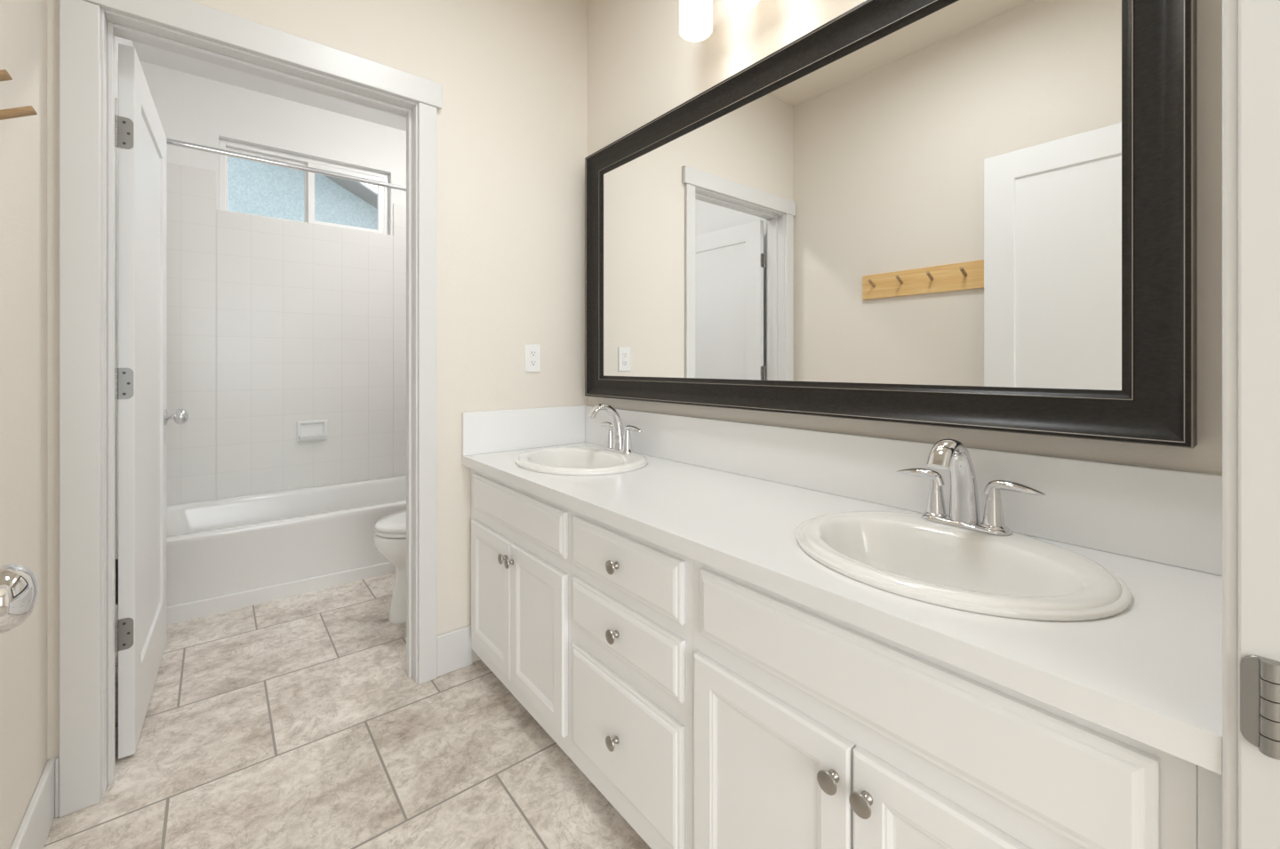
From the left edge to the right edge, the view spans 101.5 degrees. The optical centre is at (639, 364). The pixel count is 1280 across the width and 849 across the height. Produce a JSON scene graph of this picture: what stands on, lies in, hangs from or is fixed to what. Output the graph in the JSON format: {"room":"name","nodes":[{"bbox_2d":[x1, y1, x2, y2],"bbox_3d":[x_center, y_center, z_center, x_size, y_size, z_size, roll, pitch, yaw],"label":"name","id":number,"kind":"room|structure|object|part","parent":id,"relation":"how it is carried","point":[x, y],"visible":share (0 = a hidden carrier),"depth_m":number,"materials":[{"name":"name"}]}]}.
{"room":"bathroom","nodes":[
{"label":"bathroom","id":0,"kind":"room"},
{"bbox_2d":[0,0,133,848],"bbox_3d":[-1.468,-0.242,1.212,0.100,2.745,3.932,0,0,-39],"label":"wall","id":1,"kind":"structure","parent":0,"point":[23,23],"depth_m":1.15,"materials":[{"name":"beige paint"}]},
{"bbox_2d":[0,69,37,119],"bbox_3d":[-0.942,-0.426,0.704,0.077,0.132,0.680,0,0,-39],"label":"peg rail","id":2,"kind":"object","parent":1,"relation":"attached to","point":[4,76],"visible":1,"depth_m":0.92,"materials":[{"name":"brown wood"}]},
{"bbox_2d":[9,758,55,848],"bbox_3d":[-0.870,1.056,0.566,0.014,0.147,1.904,0,0,-39],"label":"baseboard","id":3,"kind":"structure","parent":1,"relation":"attached to","point":[35,827],"depth_m":1.20,"materials":[{"name":"white"}]},
{"bbox_2d":[114,60,406,559],"bbox_3d":[-1.831,-0.242,3.010,1.800,2.745,0.942,0,0,-39],"label":"wall","id":4,"kind":"structure","parent":0,"point":[273,324],"depth_m":3.12,"materials":[{"name":"white tile"}]},
{"bbox_2d":[166,137,406,191],"bbox_3d":[-1.566,-0.974,2.683,1.576,0.060,0.060,0,0,-39],"label":"curtain rod","id":5,"kind":"object","parent":4,"relation":"attached to","point":[170,141],"visible":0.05,"depth_m":2.53,"materials":[{"name":"silver metal"}]},
{"bbox_2d":[219,138,388,234],"bbox_3d":[-2.102,-1.094,3.335,0.910,0.428,0.060,0,0,-39],"label":"window","id":6,"kind":"structure","parent":4,"relation":"in","point":[382,192],"depth_m":3.32,"materials":[{"name":"white plastic"}]},
{"bbox_3d":[-2.273,-1.088,3.216,0.434,0.380,0.022,0,0,-39],"label":"fixed sash","id":7,"kind":"part","parent":6,"relation":"part of","materials":[{"name":"blue glass"}]},
{"bbox_3d":[-1.936,-1.088,3.454,0.442,0.380,0.028,0,0,-39],"label":"sliding sash","id":8,"kind":"part","parent":6,"relation":"part of","materials":[{"name":"white plastic"}]},
{"bbox_2d":[296,419,327,441],"bbox_3d":[-2.026,0.411,3.238,0.163,0.128,0.057,0,0,-39],"label":"soap dish","id":9,"kind":"object","parent":4,"relation":"attached to","point":[316,429],"visible":1,"depth_m":3.25,"materials":[{"name":"white ceramic"}]},
{"bbox_3d":[-2.027,0.450,3.236,0.141,0.036,0.055,0,0,-39],"label":"dish","id":10,"kind":"part","parent":9,"relation":"part of","materials":[{"name":"white ceramic"}]},
{"bbox_2d":[132,40,406,131],"bbox_3d":[-1.507,-1.655,2.610,1.800,0.080,1.952,0,0,-39],"label":"ceiling","id":11,"kind":"structure","parent":0,"point":[146,53],"depth_m":3.03,"materials":[{"name":"white paint"}]},
{"bbox_2d":[47,0,587,760],"bbox_3d":[-0.892,-0.242,1.852,1.600,2.745,0.120,0,0,-39],"label":"wall","id":12,"kind":"structure","parent":0,"point":[512,119],"depth_m":1.99,"materials":[{"name":"beige paint"}]},
{"bbox_2d":[114,604,118,620],"bbox_3d":[-1.232,1.056,2.271,1.600,0.147,0.960,0,0,-39],"label":"baseboard","id":13,"kind":"structure","parent":12,"relation":"attached to","point":[116,605],"depth_m":2.12,"materials":[{"name":"white"}]},
{"bbox_2d":[114,43,188,759],"bbox_3d":[-1.692,0.104,1.792,0.178,2.032,0.766,0,0,-37],"label":"door","id":14,"kind":"structure","parent":12,"relation":"in","point":[140,135],"depth_m":1.57,"materials":[{"name":"white paint"}]},
{"bbox_3d":[-1.843,0.208,2.079,0.071,0.065,0.065,0,0,-37],"label":"knob","id":15,"kind":"part","parent":14,"relation":"part of","materials":[{"name":"silver metal"}]},
{"bbox_2d":[58,0,442,816],"bbox_3d":[-1.136,0.058,1.651,0.956,2.144,0.164,0,0,-39],"label":"trim","id":16,"kind":"structure","parent":12,"relation":"attached to","point":[88,29],"depth_m":1.36,"materials":[{"name":"white wood"}]},
{"bbox_3d":[-1.425,0.102,1.331,0.072,2.056,0.018,0,0,-39],"label":"casing","id":17,"kind":"part","parent":16,"relation":"part of","materials":[{"name":"white wood"}]},
{"bbox_3d":[-1.177,-0.970,1.710,0.946,0.088,0.020,0,0,-39],"label":"head casing","id":18,"kind":"part","parent":16,"relation":"part of","materials":[{"name":"white wood"}]},
{"bbox_3d":[-1.092,-0.970,1.597,0.956,0.088,0.024,0,0,-39],"label":"head casing","id":19,"kind":"part","parent":16,"relation":"part of","materials":[{"name":"white wood"}]},
{"bbox_3d":[-0.761,0.102,1.869,0.062,2.056,0.018,0,0,-39],"label":"casing","id":20,"kind":"part","parent":16,"relation":"part of","materials":[{"name":"white wood"}]},
{"bbox_2d":[55,624,472,817],"bbox_3d":[-1.047,1.056,1.640,1.064,0.147,0.014,0,0,-39],"label":"baseboard","id":21,"kind":"structure","parent":12,"relation":"attached to","point":[454,652],"depth_m":1.92,"materials":[{"name":"white"}]},
{"bbox_2d":[524,344,540,372],"bbox_3d":[-0.438,-0.025,2.138,0.070,0.114,0.008,0,0,-39],"label":"outlet","id":22,"kind":"object","parent":12,"relation":"attached to","point":[532,352],"visible":1,"depth_m":2.13,"materials":[{"name":"white plastic"}]},
{"bbox_2d":[529,350,536,356],"bbox_3d":[-0.436,-0.044,2.136,0.029,0.027,0.002,0,0,-39],"label":"receptacle","id":23,"kind":"object","parent":22,"relation":"attached to","point":[532,353],"depth_m":2.14,"materials":[{"name":"grey plastic"}]},
{"bbox_2d":[529,360,536,366],"bbox_3d":[-0.436,-0.005,2.136,0.029,0.027,0.002,0,0,-39],"label":"receptacle","id":24,"kind":"object","parent":22,"relation":"attached to","point":[532,363],"depth_m":2.14,"materials":[{"name":"grey plastic"}]},
{"bbox_2d":[43,571,651,848],"bbox_3d":[-0.839,1.160,1.787,1.800,0.060,4.032,0,0,-39],"label":"floor","id":25,"kind":"structure","parent":0,"point":[297,721],"depth_m":1.52,"materials":[{"name":"tile"}]},
{"bbox_2d":[166,475,406,624],"bbox_3d":[-1.796,0.947,2.967,1.574,0.366,0.767,0,0,-39],"label":"bathtub","id":26,"kind":"object","parent":25,"relation":"on","point":[226,554],"visible":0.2,"depth_m":2.61,"materials":[{"name":"white ceramic"}]},
{"bbox_2d":[373,510,406,623],"bbox_3d":[-0.871,0.744,2.494,0.727,0.772,0.454,0,0,-39],"label":"toilet","id":27,"kind":"object","parent":25,"relation":"on","point":[389,537],"visible":0.21,"depth_m":2.27,"materials":[{"name":"white ceramic"}]},
{"bbox_3d":[-0.951,0.728,2.429,0.516,0.018,0.368,0,0,-39],"label":"seat","id":28,"kind":"part","parent":27,"relation":"part of","materials":[{"name":"white"}]},
{"bbox_3d":[-0.946,0.703,2.433,0.524,0.030,0.366,0,0,-39],"label":"lid","id":29,"kind":"part","parent":27,"relation":"part of","materials":[{"name":"white"}]},
{"bbox_2d":[471,468,572,759],"bbox_3d":[-0.226,0.752,1.847,0.568,0.755,0.723,0,0,-39],"label":"base cabinet","id":30,"kind":"object","parent":25,"relation":"on","point":[522,540],"visible":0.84,"depth_m":1.60,"materials":[{"name":"white paint"}]},
{"bbox_3d":[-0.514,0.793,1.806,0.018,0.441,0.326,0,0,-39],"label":"cabinet door","id":31,"kind":"part","parent":30,"relation":"part of","materials":[{"name":"white paint"}]},
{"bbox_3d":[-0.442,0.625,1.683,0.026,0.032,0.032,0,0,-39],"label":"knob","id":32,"kind":"part","parent":30,"relation":"part of","materials":[{"name":"silver metal"}]},
{"bbox_3d":[-0.413,0.625,1.647,0.026,0.032,0.032,0,0,-39],"label":"knob","id":33,"kind":"part","parent":30,"relation":"part of","materials":[{"name":"silver metal"}]},
{"bbox_3d":[-0.409,0.467,1.677,0.018,0.127,0.653,0,0,-39],"label":"false drawer","id":34,"kind":"part","parent":30,"relation":"part of","materials":[{"name":"white paint"}]},
{"bbox_3d":[-0.306,0.793,1.550,0.018,0.441,0.328,0,0,-39],"label":"cabinet door","id":35,"kind":"part","parent":30,"relation":"part of","materials":[{"name":"white paint"}]},
{"bbox_2d":[572,510,693,848],"bbox_3d":[0.148,0.752,1.387,0.568,0.755,0.462,0,0,-39],"label":"drawers","id":36,"kind":"object","parent":25,"relation":"on","point":[633,595],"visible":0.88,"depth_m":1.18,"materials":[{"name":"white paint"}]},
{"bbox_3d":[-0.064,0.879,1.217,0.026,0.032,0.032,0,0,-39],"label":"knob","id":37,"kind":"part","parent":36,"relation":"part of","materials":[{"name":"silver metal"}]},
{"bbox_3d":[-0.064,0.631,1.217,0.026,0.032,0.032,0,0,-39],"label":"knob","id":38,"kind":"part","parent":36,"relation":"part of","materials":[{"name":"silver metal"}]},
{"bbox_3d":[-0.064,0.470,1.217,0.026,0.032,0.032,0,0,-39],"label":"knob","id":39,"kind":"part","parent":36,"relation":"part of","materials":[{"name":"silver metal"}]},
{"bbox_3d":[-0.047,0.876,1.230,0.018,0.268,0.422,0,0,-39],"label":"drawer","id":40,"kind":"part","parent":36,"relation":"part of","materials":[{"name":"white paint"}]},
{"bbox_3d":[-0.047,0.628,1.230,0.018,0.127,0.422,0,0,-39],"label":"drawer","id":41,"kind":"part","parent":36,"relation":"part of","materials":[{"name":"white paint"}]},
{"bbox_3d":[-0.047,0.468,1.230,0.018,0.129,0.422,0,0,-39],"label":"drawer","id":42,"kind":"part","parent":36,"relation":"part of","materials":[{"name":"white paint"}]},
{"bbox_2d":[693,559,1222,848],"bbox_3d":[0.519,0.752,0.929,0.568,0.755,0.716,0,0,-39],"label":"base cabinet","id":43,"kind":"object","parent":25,"relation":"on","point":[813,728],"depth_m":0.74,"materials":[{"name":"white paint"}]},
{"bbox_3d":[0.214,0.792,0.909,0.018,0.443,0.328,0,0,-39],"label":"cabinet door","id":44,"kind":"part","parent":43,"relation":"part of","materials":[{"name":"white paint"}]},
{"bbox_3d":[0.285,0.625,0.786,0.026,0.032,0.032,0,0,-39],"label":"knob","id":45,"kind":"part","parent":43,"relation":"part of","materials":[{"name":"silver metal"}]},
{"bbox_2d":[461,405,1222,775],"bbox_3d":[0.149,0.277,1.392,0.559,0.196,1.902,0,0,-39],"label":"countertop","id":46,"kind":"structure","parent":43,"relation":"on","point":[732,498],"depth_m":0.94,"materials":[{"name":"white stone"}]},
{"bbox_2d":[515,446,647,475],"bbox_3d":[-0.204,0.406,1.838,0.442,0.168,0.504,0,0,-39],"label":"sink","id":47,"kind":"object","parent":46,"relation":"in","point":[569,460],"visible":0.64,"depth_m":1.88,"materials":[{"name":"white ceramic"}]},
{"bbox_2d":[586,403,641,453],"bbox_3d":[-0.088,0.232,1.952,0.198,0.178,0.200,0,0,3],"label":"faucet","id":48,"kind":"object","parent":46,"relation":"on","point":[619,438],"visible":1,"depth_m":1.92,"materials":[{"name":"silver metal"}]},
{"bbox_3d":[-0.120,0.230,1.919,0.164,0.175,0.055,0,0,-39],"label":"spout","id":49,"kind":"part","parent":48,"relation":"part of","materials":[{"name":"silver metal"}]},
{"bbox_3d":[-0.133,0.237,2.018,0.030,0.034,0.098,0,0,-39],"label":"lever","id":50,"kind":"part","parent":48,"relation":"part of","materials":[{"name":"silver metal"}]},
{"bbox_3d":[-0.112,0.276,1.992,0.047,0.078,0.047,0,0,-39],"label":"handle","id":51,"kind":"part","parent":48,"relation":"part of","materials":[{"name":"silver metal"}]},
{"bbox_3d":[-0.080,0.316,1.952,0.057,0.010,0.161,0,0,-39],"label":"deck plate","id":52,"kind":"part","parent":48,"relation":"part of","materials":[{"name":"silver metal"}]},
{"bbox_3d":[-0.047,0.276,1.912,0.047,0.078,0.047,0,0,-39],"label":"handle","id":53,"kind":"part","parent":48,"relation":"part of","materials":[{"name":"silver metal"}]},
{"bbox_3d":[-0.026,0.237,1.887,0.030,0.034,0.098,0,0,-39],"label":"lever","id":54,"kind":"part","parent":48,"relation":"part of","materials":[{"name":"silver metal"}]},
{"bbox_2d":[795,511,1131,621],"bbox_3d":[0.532,0.406,0.931,0.442,0.168,0.504,0,0,-39],"label":"sink","id":55,"kind":"object","parent":46,"relation":"in","point":[1016,575],"visible":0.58,"depth_m":0.92,"materials":[{"name":"white ceramic"}]},
{"bbox_2d":[896,438,1045,535],"bbox_3d":[0.642,0.232,1.052,0.198,0.178,0.200,0,0,3],"label":"faucet","id":56,"kind":"object","parent":46,"relation":"on","point":[951,454],"visible":1,"depth_m":1.03,"materials":[{"name":"silver metal"}]},
{"bbox_3d":[0.598,0.237,1.117,0.030,0.034,0.098,0,0,-39],"label":"lever","id":57,"kind":"part","parent":56,"relation":"part of","materials":[{"name":"silver metal"}]},
{"bbox_3d":[0.619,0.276,1.091,0.047,0.078,0.047,0,0,-39],"label":"handle","id":58,"kind":"part","parent":56,"relation":"part of","materials":[{"name":"silver metal"}]},
{"bbox_3d":[0.611,0.230,1.018,0.164,0.175,0.055,0,0,-39],"label":"spout","id":59,"kind":"part","parent":56,"relation":"part of","materials":[{"name":"silver metal"}]},
{"bbox_3d":[0.651,0.316,1.051,0.057,0.010,0.161,0,0,-39],"label":"deck plate","id":60,"kind":"part","parent":56,"relation":"part of","materials":[{"name":"silver metal"}]},
{"bbox_3d":[0.684,0.276,1.011,0.047,0.078,0.047,0,0,-39],"label":"handle","id":61,"kind":"part","parent":56,"relation":"part of","materials":[{"name":"silver metal"}]},
{"bbox_3d":[0.704,0.237,0.986,0.030,0.034,0.098,0,0,-39],"label":"lever","id":62,"kind":"part","parent":56,"relation":"part of","materials":[{"name":"silver metal"}]},
{"bbox_3d":[0.318,0.625,0.746,0.026,0.032,0.032,0,0,-39],"label":"knob","id":63,"kind":"part","parent":43,"relation":"part of","materials":[{"name":"silver metal"}]},
{"bbox_3d":[0.421,0.792,0.653,0.018,0.443,0.324,0,0,-39],"label":"cabinet door","id":64,"kind":"part","parent":43,"relation":"part of","materials":[{"name":"white paint"}]},
{"bbox_3d":[0.560,0.752,0.513,0.020,0.755,0.017,0,0,-39],"label":"filler strip","id":65,"kind":"part","parent":43,"relation":"part of","materials":[{"name":"white wood"}]},
{"bbox_2d":[587,0,1222,474],"bbox_3d":[-0.147,-0.242,2.283,0.100,2.745,3.932,0,0,-39],"label":"wall","id":66,"kind":"structure","parent":0,"point":[641,68],"depth_m":1.50,"materials":[{"name":"beige paint"}]},
{"bbox_2d":[679,0,759,41],"bbox_3d":[0.319,-1.153,1.475,0.194,0.293,0.570,0,0,-39],"label":"vanity light","id":67,"kind":"object","parent":66,"relation":"attached to","point":[695,16],"visible":1,"depth_m":1.55,"materials":[{"name":"white glass"}]},
{"bbox_3d":[0.169,-1.102,1.585,0.100,0.190,0.100,0,0,-39],"label":"lamp shade","id":68,"kind":"part","parent":67,"relation":"part of","materials":[{"name":"white glass"}]},
{"bbox_3d":[0.283,-1.102,1.445,0.100,0.190,0.100,0,0,-39],"label":"lamp shade","id":69,"kind":"part","parent":67,"relation":"part of","materials":[{"name":"white glass"}]},
{"bbox_2d":[584,0,1197,447],"bbox_3d":[0.349,-0.370,1.541,0.065,1.009,1.770,0,0,-39],"label":"wall mirror","id":70,"kind":"object","parent":66,"relation":"attached to","point":[968,214],"visible":1,"depth_m":1.17,"materials":[{"name":"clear mirror"}]},
{"bbox_2d":[584,405,1222,575],"bbox_3d":[0.358,0.260,1.562,0.020,0.161,1.902,0,0,-39],"label":"backsplash","id":71,"kind":"structure","parent":66,"relation":"attached to","point":[1173,517],"depth_m":1.07,"materials":[{"name":"white"}]},
{"bbox_3d":[0.391,-0.243,0.271,1.600,2.745,0.120,0,0,-39],"label":"wall","id":72,"kind":"structure","parent":0,"visible":0},
{"bbox_2d":[0,563,38,633],"bbox_3d":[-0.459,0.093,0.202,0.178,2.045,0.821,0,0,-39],"label":"door knob","id":73,"kind":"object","parent":72,"relation":"in","point":[19,585],"depth_m":0.51,"materials":[{"name":"silver metal"}]},
{"bbox_2d":[1222,0,1279,848],"bbox_3d":[0.209,0.051,0.131,1.080,2.158,0.139,0,0,-39],"label":"trim","id":74,"kind":"structure","parent":72,"relation":"attached to","point":[1251,28],"depth_m":0.46,"materials":[{"name":"white wood"}]},
{"bbox_3d":[0.557,0.095,0.490,0.064,2.070,0.012,0,0,-39],"label":"casing","id":75,"kind":"part","parent":74,"relation":"part of","materials":[{"name":"white wood"}]},
{"label":"outside","id":76,"kind":"structure","parent":0,"visible":0},
{"bbox_3d":[-4.254,1.330,6.831,14.000,0.200,8.030,0,0,-39],"label":"floor","id":77,"kind":"structure","parent":76,"visible":0},
{"bbox_2d":[227,156,376,229],"bbox_3d":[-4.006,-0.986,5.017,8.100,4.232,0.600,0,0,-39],"label":"window panes","id":78,"kind":"structure","parent":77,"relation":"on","point":[253,188],"depth_m":5.43,"materials":[{"name":"blue glass"}]}
]}

